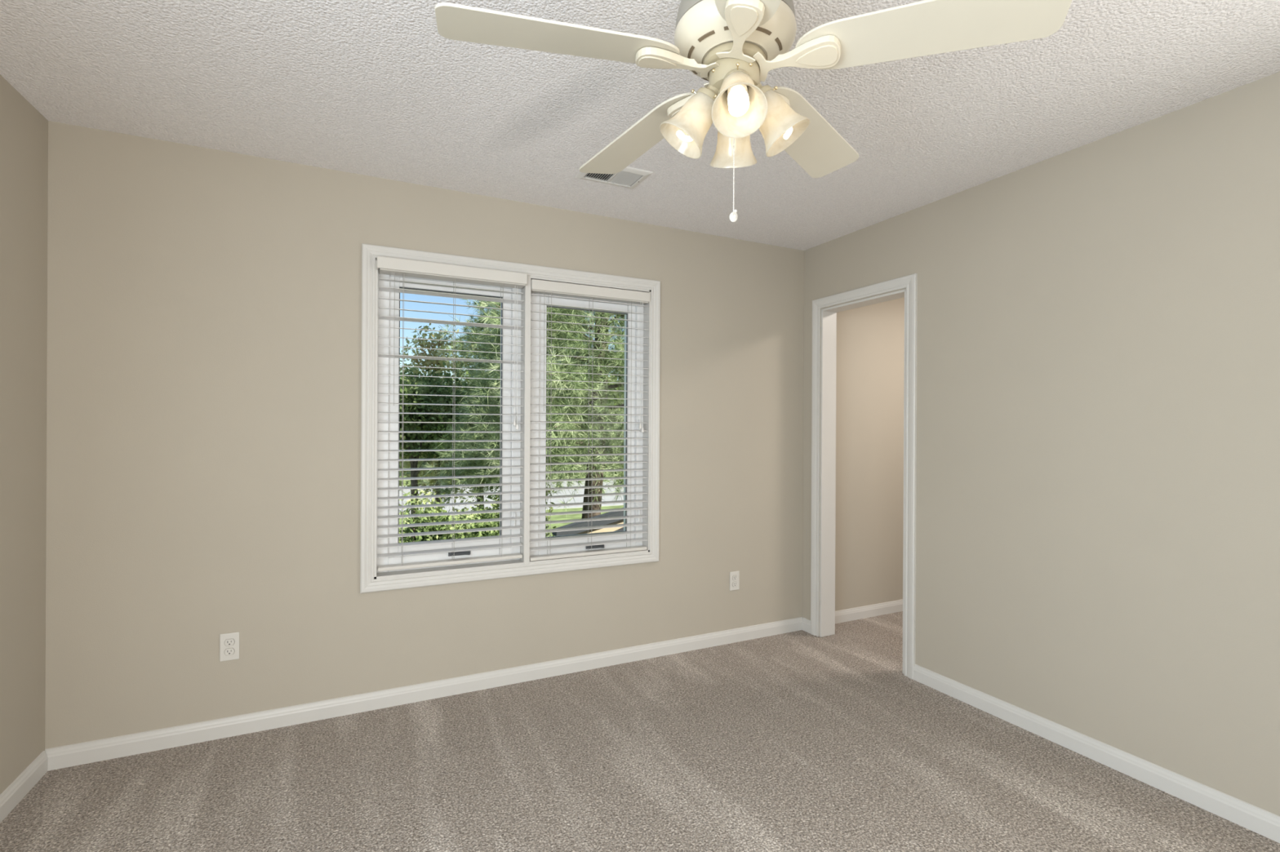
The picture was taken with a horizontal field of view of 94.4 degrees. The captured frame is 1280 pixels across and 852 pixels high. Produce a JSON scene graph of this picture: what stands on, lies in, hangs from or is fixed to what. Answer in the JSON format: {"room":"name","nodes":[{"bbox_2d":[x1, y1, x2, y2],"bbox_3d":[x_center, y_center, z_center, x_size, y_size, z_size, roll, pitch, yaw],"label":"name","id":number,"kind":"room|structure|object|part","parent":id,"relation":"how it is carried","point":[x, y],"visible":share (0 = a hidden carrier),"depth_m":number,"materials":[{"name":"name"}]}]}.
{"room":"empty bedroom","nodes":[
{"label":"empty bedroom","id":0,"kind":"room"},
{"bbox_2d":[0,75,48,794],"bbox_3d":[-1.468,0.077,0.431,0.140,2.440,3.900,0,0,-25],"label":"wall","id":1,"kind":"structure","parent":0,"point":[24,131],"depth_m":2.06,"materials":[{"name":"beige paint"}]},
{"bbox_2d":[0,751,48,822],"bbox_3d":[-1.466,1.257,0.594,0.014,0.079,3.587,0,0,-25],"label":"baseboard","id":2,"kind":"structure","parent":1,"relation":"attached to","point":[15,792],"depth_m":2.06,"materials":[{"name":"white paint"}]},
{"bbox_2d":[44,120,904,749],"bbox_3d":[0.398,0.086,3.587,6.550,2.440,0.150,0,0,-26],"label":"wall","id":3,"kind":"structure","parent":0,"point":[204,362],"depth_m":2.60,"materials":[{"name":"beige paint"}]},
{"bbox_2d":[219,631,239,662],"bbox_3d":[-1.714,0.922,2.475,0.069,0.114,0.009,0,0,-26],"label":"wall outlet","id":4,"kind":"object","parent":3,"relation":"attached to","point":[228,642],"visible":1,"depth_m":2.47,"materials":[{"name":"white plastic"}]},
{"bbox_2d":[224,648,235,655],"bbox_3d":[-1.713,0.942,2.474,0.036,0.029,0.005,0,0,-26],"label":"receptacle","id":5,"kind":"object","parent":4,"relation":"attached to","point":[228,651],"depth_m":2.47,"materials":[{"name":"white plastic"}]},
{"bbox_2d":[224,638,235,646],"bbox_3d":[-1.713,0.903,2.474,0.036,0.029,0.001,0,0,-26],"label":"receptacle","id":6,"kind":"object","parent":4,"relation":"attached to","point":[228,642],"depth_m":2.47,"materials":[{"name":"white plastic"}]},
{"bbox_2d":[44,617,803,771],"bbox_3d":[-0.592,1.262,3.019,3.647,0.079,0.012,0,0,-26],"label":"baseboard","id":7,"kind":"structure","parent":3,"relation":"attached to","point":[89,752],"depth_m":2.71,"materials":[{"name":"white paint"}]},
{"bbox_2d":[360,243,660,593],"bbox_3d":[-0.610,-0.031,3.088,1.528,1.584,0.168,0,0,-26],"label":"window","id":8,"kind":"structure","parent":3,"relation":"in","point":[371,580],"depth_m":3.05,"materials":[{"name":"white paint"}]},
{"bbox_3d":[-0.946,-0.033,2.969,0.685,1.450,0.087,0,0,-26],"label":"sash","id":9,"kind":"part","parent":8,"relation":"part of","materials":[{"name":"white plastic"}]},
{"bbox_2d":[376,256,527,571],"bbox_3d":[-0.901,-0.048,2.868,0.690,1.437,0.101,0,0,-26],"label":"window blind","id":10,"kind":"object","parent":8,"relation":"attached to","point":[385,265],"visible":1,"depth_m":2.87,"materials":[{"name":"white plastic"}]},
{"bbox_3d":[-1.136,-0.404,2.740,0.002,0.620,0.004,0,0,-26],"label":"tilt cord","id":11,"kind":"part","parent":10,"relation":"part of","materials":[{"name":"white fabric"}]},
{"bbox_3d":[-1.116,-0.031,2.789,0.002,1.366,0.054,0,0,-26],"label":"ladder cord","id":12,"kind":"part","parent":10,"relation":"part of","materials":[{"name":"white fabric"}]},
{"bbox_3d":[-0.911,0.662,2.891,0.673,0.017,0.050,0,0,-26],"label":"rail","id":13,"kind":"part","parent":10,"relation":"part of","materials":[{"name":"white plastic"}]},
{"bbox_3d":[-0.908,-0.029,2.891,0.002,1.366,0.054,0,0,-26],"label":"ladder cord","id":14,"kind":"part","parent":10,"relation":"part of","materials":[{"name":"white fabric"}]},
{"bbox_3d":[-0.700,-0.029,2.992,0.002,1.366,0.054,0,0,-26],"label":"ladder cord","id":15,"kind":"part","parent":10,"relation":"part of","materials":[{"name":"white fabric"}]},
{"bbox_3d":[-0.625,-0.361,2.989,0.016,0.700,0.003,0,0,-26],"label":"pull cord","id":16,"kind":"part","parent":10,"relation":"part of","materials":[{"name":"white plastic"}]},
{"bbox_3d":[-0.893,0.632,2.934,0.105,0.018,0.026,0,0,-26],"label":"crank handle","id":17,"kind":"part","parent":8,"relation":"part of","materials":[{"name":"brown metal"}]},
{"bbox_3d":[-0.306,-0.029,3.280,0.679,1.450,0.087,0,0,-26],"label":"sash","id":18,"kind":"part","parent":8,"relation":"part of","materials":[{"name":"white plastic"}]},
{"bbox_2d":[529,279,650,560],"bbox_3d":[-0.264,-0.027,3.195,0.676,1.441,0.070,0,0,-26],"label":"window blind","id":19,"kind":"object","parent":8,"relation":"attached to","point":[539,286],"visible":0.9,"depth_m":3.19,"materials":[{"name":"white plastic"}]},
{"bbox_3d":[-0.493,-0.387,3.052,0.002,0.620,0.004,0,0,-26],"label":"tilt cord","id":20,"kind":"part","parent":19,"relation":"part of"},
{"bbox_3d":[-0.474,-0.010,3.101,0.002,1.372,0.054,0,0,-26],"label":"ladder cord","id":21,"kind":"part","parent":19,"relation":"part of","materials":[{"name":"white fabric"}]},
{"bbox_3d":[-0.271,0.685,3.202,0.668,0.017,0.050,0,0,-26],"label":"rail","id":22,"kind":"part","parent":19,"relation":"part of","materials":[{"name":"white plastic"}]},
{"bbox_3d":[-0.267,-0.009,3.202,0.002,1.372,0.054,0,0,-26],"label":"ladder cord","id":23,"kind":"part","parent":19,"relation":"part of","materials":[{"name":"white fabric"}]},
{"bbox_3d":[-0.060,-0.008,3.302,0.002,1.372,0.054,0,0,-26],"label":"ladder cord","id":24,"kind":"part","parent":19,"relation":"part of","materials":[{"name":"white fabric"}]},
{"bbox_3d":[0.009,-0.344,3.297,0.016,0.700,0.003,0,0,-26],"label":"pull cord","id":25,"kind":"part","parent":19,"relation":"part of","materials":[{"name":"white plastic"}]},
{"bbox_3d":[-0.244,0.663,3.249,0.105,0.018,0.026,0,0,-26],"label":"crank handle","id":26,"kind":"part","parent":8,"relation":"part of","materials":[{"name":"brown metal"}]},
{"bbox_2d":[729,571,739,591],"bbox_3d":[0.573,0.937,3.586,0.069,0.114,0.009,0,0,-26],"label":"wall outlet","id":27,"kind":"object","parent":3,"relation":"attached to","point":[734,575],"visible":1,"depth_m":3.58,"materials":[{"name":"white plastic"}]},
{"bbox_2d":[732,582,737,586],"bbox_3d":[0.574,0.956,3.584,0.034,0.027,0.004,0,0,-26],"label":"receptacle","id":28,"kind":"object","parent":27,"relation":"attached to","point":[734,584],"depth_m":3.58,"materials":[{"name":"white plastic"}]},
{"bbox_2d":[732,575,737,580],"bbox_3d":[0.574,0.917,3.584,0.034,0.027,0.004,0,0,-26],"label":"receptacle","id":29,"kind":"object","parent":27,"relation":"attached to","point":[734,577],"depth_m":3.58,"materials":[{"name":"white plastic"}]},
{"bbox_2d":[835,599,902,623],"bbox_3d":[2.209,1.276,4.379,2.329,0.079,0.012,0,0,-26],"label":"baseboard","id":30,"kind":"structure","parent":3,"relation":"attached to","point":[880,609],"depth_m":4.06,"materials":[{"name":"white paint"}]},
{"bbox_2d":[0,0,1279,250],"bbox_3d":[1.623,-1.228,1.078,6.550,0.200,5.728,0,0,-26],"label":"ceiling","id":31,"kind":"structure","parent":0,"point":[373,88],"depth_m":2.01,"materials":[{"name":"white paint"}]},
{"bbox_2d":[574,166,653,189],"bbox_3d":[-0.121,-1.130,2.678,0.298,0.012,0.204,0,0,-26],"label":"ceiling vent","id":32,"kind":"object","parent":31,"relation":"in","point":[629,177],"visible":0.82,"depth_m":2.70,"materials":[{"name":"white metal"}]},
{"bbox_2d":[434,0,1072,222],"bbox_3d":[0.191,-0.805,1.401,1.276,0.658,1.265,0,0,-26],"label":"ceiling fan","id":33,"kind":"object","parent":31,"relation":"hanging from","point":[733,46],"visible":1,"depth_m":1.30,"materials":[{"name":"beige wood"}]},
{"bbox_3d":[-0.165,-0.835,1.279,0.522,0.006,0.155,-1,11,-15],"label":"blade","id":34,"kind":"part","parent":33,"relation":"part of","materials":[{"name":"beige wood"}]},
{"bbox_3d":[0.002,-0.834,1.718,0.155,0.006,0.522,-13,6,-33],"label":"blade","id":35,"kind":"part","parent":33,"relation":"part of","materials":[{"name":"beige wood"}]},
{"bbox_3d":[0.041,-0.820,1.339,0.090,0.004,0.055,-1,11,-15],"label":"palm panel","id":36,"kind":"part","parent":33,"relation":"part of","materials":[{"name":"beige metal"}]},
{"bbox_3d":[0.122,-0.819,1.541,0.055,0.004,0.090,-13,6,-33],"label":"palm panel","id":37,"kind":"part","parent":33,"relation":"part of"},
{"bbox_3d":[0.082,-0.828,1.349,0.186,0.018,0.090,-1,11,-15],"label":"blade arm","id":38,"kind":"part","parent":33,"relation":"part of","materials":[{"name":"beige metal"}]},
{"bbox_3d":[0.116,-0.700,1.391,0.046,0.070,0.046,34,2,3],"label":"light bulb","id":39,"kind":"part","parent":33,"relation":"part of","materials":[{"name":"white glass"}]},
{"bbox_3d":[0.128,-0.718,1.390,0.118,0.118,0.118,34,2,3],"label":"lamp shade","id":40,"kind":"part","parent":33,"relation":"part of","materials":[{"name":"white glass"}]},
{"bbox_3d":[0.144,-0.828,1.505,0.090,0.018,0.186,-13,6,-33],"label":"blade arm","id":41,"kind":"part","parent":33,"relation":"part of","materials":[{"name":"beige metal"}]},
{"bbox_3d":[0.233,-0.717,1.475,0.118,0.118,0.118,0,34,8],"label":"lamp shade","id":42,"kind":"part","parent":33,"relation":"part of","materials":[{"name":"white glass"}]},
{"bbox_3d":[0.219,-0.615,1.384,0.003,0.231,0.003,0,0,-26],"label":"pull chain","id":43,"kind":"part","parent":33,"relation":"part of","materials":[{"name":"white metal"}]},
{"bbox_3d":[0.215,-0.749,1.314,0.044,0.042,0.044,0,-34,4],"label":"bulb","id":44,"kind":"part","parent":33,"relation":"part of","materials":[{"name":"white glass"}]},
{"bbox_3d":[0.213,-0.699,1.281,0.046,0.070,0.046,0,-34,4],"label":"light bulb","id":45,"kind":"part","parent":33,"relation":"part of","materials":[{"name":"white glass"}]},
{"bbox_3d":[0.214,-0.717,1.293,0.118,0.118,0.118,0,-34,4],"label":"lamp shade","id":46,"kind":"part","parent":33,"relation":"part of","materials":[{"name":"white glass"}]},
{"bbox_3d":[0.211,-0.827,1.242,0.090,0.018,0.186,11,2,2],"label":"blade arm","id":47,"kind":"part","parent":33,"relation":"part of","materials":[{"name":"beige metal"}]},
{"bbox_3d":[0.207,-0.819,1.200,0.055,0.004,0.090,11,2,2],"label":"palm panel","id":48,"kind":"part","parent":33,"relation":"part of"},
{"bbox_3d":[0.201,-0.833,0.986,0.155,0.006,0.522,11,2,2],"label":"blade","id":49,"kind":"part","parent":33,"relation":"part of","materials":[{"name":"beige wood"}]},
{"bbox_3d":[0.311,-0.827,1.494,0.090,0.018,0.186,-14,-10,38],"label":"blade arm","id":50,"kind":"part","parent":33,"relation":"part of","materials":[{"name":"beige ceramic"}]},
{"bbox_3d":[0.311,-0.717,1.378,0.118,0.118,0.118,-34,-2,3],"label":"lamp shade","id":51,"kind":"part","parent":33,"relation":"part of","materials":[{"name":"white glass"}]},
{"bbox_3d":[0.323,-0.699,1.378,0.046,0.070,0.046,-34,-2,3],"label":"light bulb","id":52,"kind":"part","parent":33,"relation":"part of","materials":[{"name":"white glass"}]},
{"bbox_3d":[0.353,-0.827,1.331,0.186,0.018,0.090,2,-10,21],"label":"blade arm","id":53,"kind":"part","parent":33,"relation":"part of","materials":[{"name":"beige metal"}]},
{"bbox_3d":[0.470,-0.832,1.696,0.155,0.006,0.522,-14,-10,38],"label":"blade","id":54,"kind":"part","parent":33,"relation":"part of","materials":[{"name":"beige wood"}]},
{"bbox_3d":[0.392,-0.818,1.315,0.090,0.004,0.055,2,-10,21],"label":"palm panel","id":55,"kind":"part","parent":33,"relation":"part of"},
{"bbox_3d":[0.593,-0.831,1.243,0.522,0.006,0.155,2,-10,21],"label":"blade","id":56,"kind":"part","parent":33,"relation":"part of","materials":[{"name":"beige wood"}]},
{"bbox_2d":[0,611,1279,851],"bbox_3d":[1.609,1.437,1.078,6.550,0.250,5.728,0,0,-26],"label":"floor","id":57,"kind":"structure","parent":0,"point":[801,740],"depth_m":2.19,"materials":[{"name":"beige carpet"}]},
{"bbox_2d":[802,71,1279,816],"bbox_3d":[1.980,0.094,2.105,0.115,2.440,3.900,0,0,-27],"label":"wall","id":58,"kind":"structure","parent":0,"point":[1098,461],"depth_m":2.29,"materials":[{"name":"beige paint"}]},
{"bbox_2d":[802,617,810,633],"bbox_3d":[1.065,1.270,3.771,0.013,0.079,0.081,0,0,-27],"label":"baseboard","id":59,"kind":"structure","parent":58,"relation":"attached to","point":[806,623],"depth_m":3.77,"materials":[{"name":"white paint"}]},
{"bbox_2d":[810,273,917,679],"bbox_3d":[1.312,0.260,3.431,0.148,2.099,0.753,0,0,-27],"label":"door frame","id":60,"kind":"structure","parent":58,"relation":"in","point":[823,403],"depth_m":3.68,"materials":[{"name":"white paint"}]},
{"bbox_2d":[913,664,1279,843],"bbox_3d":[2.038,1.275,1.836,0.015,0.079,2.761,0,0,-27],"label":"baseboard","id":61,"kind":"structure","parent":58,"relation":"attached to","point":[1266,824],"depth_m":2.26,"materials":[{"name":"white paint"}]},
{"label":"outside","id":62,"kind":"structure","parent":0,"visible":0},
{"bbox_2d":[399,448,623,542],"bbox_3d":[-22.381,4.292,68.947,140.000,0.300,136.422,0,0,-26],"label":"ground","id":63,"kind":"structure","parent":62,"point":[579,516],"depth_m":28.08,"materials":[{"name":"green plant"}]},
{"bbox_2d":[399,484,466,542],"bbox_3d":[-2.829,2.488,7.479,1.683,3.510,1.633,0,0,-26],"label":"evergreen shrub","id":64,"kind":"object","parent":63,"relation":"on","point":[427,509],"visible":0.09,"depth_m":7.52,"materials":[{"name":"green plant"}]},
{"bbox_2d":[399,361,475,537],"bbox_3d":[-4.037,1.541,10.416,1.984,5.389,2.013,0,0,-26],"label":"leafy tree","id":65,"kind":"object","parent":63,"relation":"on","point":[404,389],"visible":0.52,"depth_m":10.01,"materials":[{"name":"green plant"}]},
{"bbox_2d":[399,323,484,512],"bbox_3d":[-4.636,0.969,13.312,2.642,6.526,2.439,0,0,-20],"label":"leafy tree","id":66,"kind":"object","parent":63,"relation":"on","point":[439,363],"visible":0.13,"depth_m":13.02,"materials":[{"name":"green plant"}]},
{"bbox_2d":[406,491,499,542],"bbox_3d":[-2.152,2.555,7.855,1.901,3.383,1.611,0,0,-26],"label":"evergreen shrub","id":67,"kind":"object","parent":63,"relation":"on","point":[475,516],"visible":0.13,"depth_m":7.70,"materials":[{"name":"green plant"}]},
{"bbox_2d":[417,379,499,518],"bbox_3d":[-2.895,1.700,10.382,1.922,5.083,1.815,0,0,-26],"label":"leafy tree","id":68,"kind":"object","parent":63,"relation":"on","point":[454,419],"visible":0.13,"depth_m":9.94,"materials":[{"name":"green plant"}]},
{"bbox_2d":[452,365,499,478],"bbox_3d":[-11.636,-0.612,47.654,9.080,9.624,6.913,0,0,-26],"label":"leafy tree","id":69,"kind":"object","parent":63,"relation":"on","point":[474,366],"visible":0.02,"depth_m":45.72,"materials":[{"name":"green plant"}]},
{"bbox_2d":[399,479,623,518],"bbox_3d":[-6.967,4.204,37.202,140.000,0.030,15.000,0,0,-26],"label":"road","id":70,"kind":"structure","parent":63,"relation":"on","point":[607,498],"depth_m":34.22,"materials":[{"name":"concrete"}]},
{"bbox_2d":[406,298,623,508],"bbox_3d":[-2.864,-1.451,14.671,5.224,11.391,5.448,0,0,22],"label":"pine tree","id":71,"kind":"object","parent":63,"relation":"on","point":[465,327],"visible":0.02,"depth_m":13.73,"materials":[{"name":"green plant"}]},
{"bbox_2d":[481,464,555,536],"bbox_3d":[-1.991,2.210,9.713,1.451,4.074,1.798,0,0,12],"label":"evergreen shrub","id":72,"kind":"object","parent":63,"relation":"on","point":[548,478],"visible":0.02,"depth_m":9.49,"materials":[{"name":"green plant"}]},
{"bbox_2d":[416,299,624,519],"bbox_3d":[-0.574,-2.227,9.560,5.436,12.976,5.322,0,0,-31],"label":"leafy tree","id":73,"kind":"object","parent":63,"relation":"on","point":[576,368],"visible":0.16,"depth_m":8.40,"materials":[{"name":"green plant"}]},
{"bbox_2d":[551,507,623,536],"bbox_3d":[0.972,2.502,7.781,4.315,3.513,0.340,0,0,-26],"label":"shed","id":74,"kind":"object","parent":63,"relation":"on","point":[616,513],"visible":0.04,"depth_m":7.10,"materials":[{"name":"beige"}]},
{"bbox_2d":[557,372,624,441],"bbox_3d":[-3.187,-0.788,51.323,8.498,10.060,7.791,0,0,-26],"label":"leafy tree","id":75,"kind":"object","parent":63,"relation":"on","point":[609,384],"visible":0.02,"depth_m":50.20,"materials":[{"name":"green plant"}]}
]}

